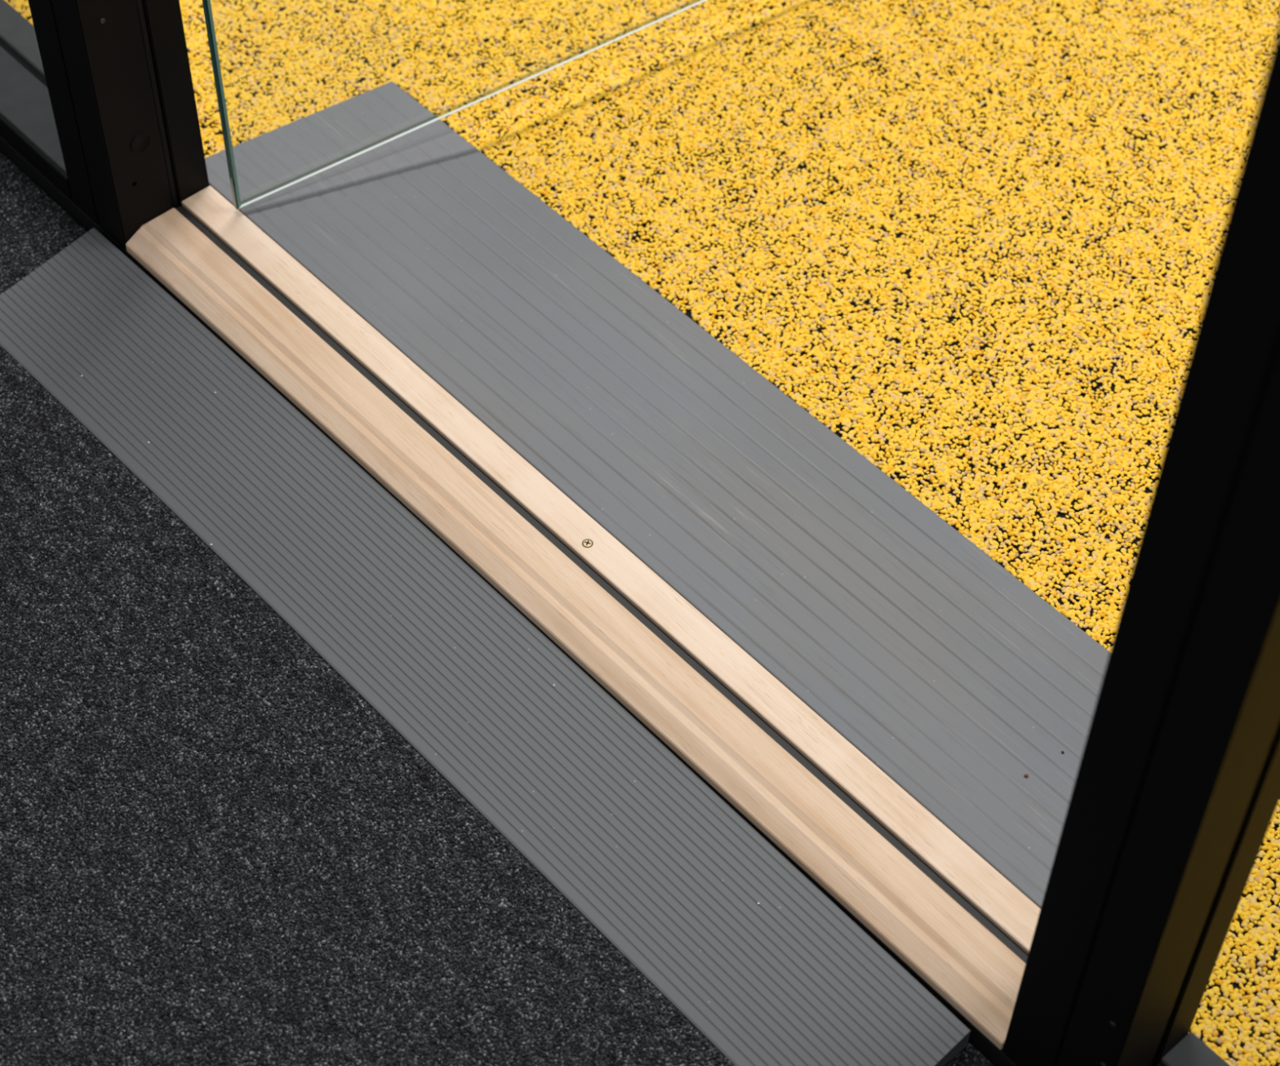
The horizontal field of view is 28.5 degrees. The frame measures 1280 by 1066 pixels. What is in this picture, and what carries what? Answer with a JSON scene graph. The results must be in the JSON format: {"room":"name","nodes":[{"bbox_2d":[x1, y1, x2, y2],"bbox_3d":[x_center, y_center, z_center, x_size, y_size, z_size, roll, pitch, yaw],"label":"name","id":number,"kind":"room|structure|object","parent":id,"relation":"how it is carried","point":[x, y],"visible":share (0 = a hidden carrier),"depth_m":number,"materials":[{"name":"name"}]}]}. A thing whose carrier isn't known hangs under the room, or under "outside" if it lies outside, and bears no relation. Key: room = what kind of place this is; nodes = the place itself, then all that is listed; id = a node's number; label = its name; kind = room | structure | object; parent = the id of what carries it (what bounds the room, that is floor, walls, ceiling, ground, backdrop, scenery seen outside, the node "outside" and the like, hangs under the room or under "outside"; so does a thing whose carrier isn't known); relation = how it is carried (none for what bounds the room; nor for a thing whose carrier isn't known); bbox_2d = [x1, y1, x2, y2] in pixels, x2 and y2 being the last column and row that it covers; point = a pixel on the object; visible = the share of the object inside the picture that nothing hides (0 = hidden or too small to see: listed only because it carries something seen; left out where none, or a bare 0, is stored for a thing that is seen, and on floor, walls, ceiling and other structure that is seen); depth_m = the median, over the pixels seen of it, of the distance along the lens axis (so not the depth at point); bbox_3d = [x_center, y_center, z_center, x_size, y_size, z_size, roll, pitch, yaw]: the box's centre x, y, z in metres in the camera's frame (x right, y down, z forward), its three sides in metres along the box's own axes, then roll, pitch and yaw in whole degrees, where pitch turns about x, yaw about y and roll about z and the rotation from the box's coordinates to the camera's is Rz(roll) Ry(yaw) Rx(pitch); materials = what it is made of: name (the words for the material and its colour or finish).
{"room":"entrance doorway","nodes":[
{"label":"entrance doorway","id":0,"kind":"room"},
{"bbox_2d":[4,0,1279,1065],"bbox_3d":[0.862,-0.541,2.248,2.320,0.046,4.200,-35,60,-25],"label":"floor","id":1,"kind":"structure","parent":0,"point":[977,242],"depth_m":1.99,"materials":[{"name":"yellow"}]},
{"bbox_2d":[204,81,1110,908],"bbox_3d":[0.033,-0.060,1.796,0.200,0.034,0.917,-35,60,-25],"label":"ramp","id":2,"kind":"object","parent":1,"relation":"on","point":[942,668],"visible":0.85,"depth_m":1.78,"materials":[{"name":"grey metal"}]},
{"bbox_2d":[1156,1032,1230,1065],"bbox_3d":[0.722,0.025,0.381,0.082,2.117,1.236,-35,60,-25],"label":"ramp","id":3,"kind":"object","parent":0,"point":[1190,1051],"depth_m":1.48,"materials":[{"name":"grey metal"}]},
{"bbox_3d":[-0.690,0.550,1.348,1.880,0.039,4.200,-35,60,-25],"label":"floor","id":4,"kind":"structure","parent":0,"visible":0},
{"bbox_2d":[0,151,995,1065],"bbox_3d":[-0.720,0.557,1.313,1.799,0.005,4.200,-35,60,-25],"label":"carpet","id":5,"kind":"object","parent":4,"relation":"on","point":[215,851],"visible":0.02,"depth_m":1.61,"materials":[{"name":"black carpet"}]},
{"bbox_2d":[0,227,970,1065],"bbox_3d":[-0.151,0.068,1.700,0.118,0.020,0.915,-35,60,-25],"label":"ramp","id":6,"kind":"object","parent":5,"relation":"on","point":[667,871],"visible":1,"depth_m":1.67,"materials":[{"name":"grey metal"}]},
{"bbox_2d":[0,133,1016,1065],"bbox_3d":[-0.058,0.034,1.734,0.082,0.024,3.500,-35,60,-25],"label":"trim","id":7,"kind":"structure","parent":4,"relation":"on","point":[977,1039],"depth_m":1.73,"materials":[{"name":"black paint"}]},
{"bbox_2d":[0,0,71,198],"bbox_3d":[-0.808,-1.298,1.417,0.082,2.117,1.236,-35,60,-25],"label":"window","id":8,"kind":"structure","parent":7,"relation":"on","point":[27,120],"depth_m":1.98,"materials":[{"name":"clear glass"}]},
{"bbox_2d":[27,0,208,250],"bbox_3d":[-0.370,-0.925,1.113,0.082,2.137,0.073,-35,60,-25],"label":"post","id":9,"kind":"object","parent":7,"relation":"on","point":[117,73],"visible":0.98,"depth_m":1.83,"materials":[{"name":"black metal"}]},
{"bbox_2d":[202,0,706,209],"bbox_3d":[0.056,-1.085,1.256,0.850,2.080,0.007,-28,57,-22],"label":"door","id":10,"kind":"structure","parent":9,"relation":"attached to","point":[206,3],"depth_m":1.91,"materials":[{"name":"clear glass"}]},
{"bbox_2d":[125,185,1040,1049],"bbox_3d":[-0.057,0.021,1.717,0.082,0.018,0.902,-35,60,-25],"label":"wooden threshold","id":11,"kind":"object","parent":7,"relation":"on","point":[937,904],"visible":0.9,"depth_m":1.68,"materials":[{"name":"brown wood"}]},
{"bbox_2d":[1002,23,1279,1065],"bbox_3d":[0.284,-0.360,0.670,0.082,2.137,0.072,-35,60,-25],"label":"post","id":12,"kind":"object","parent":7,"relation":"on","point":[1175,798],"visible":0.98,"depth_m":1.18,"materials":[{"name":"black metal"}]}
]}

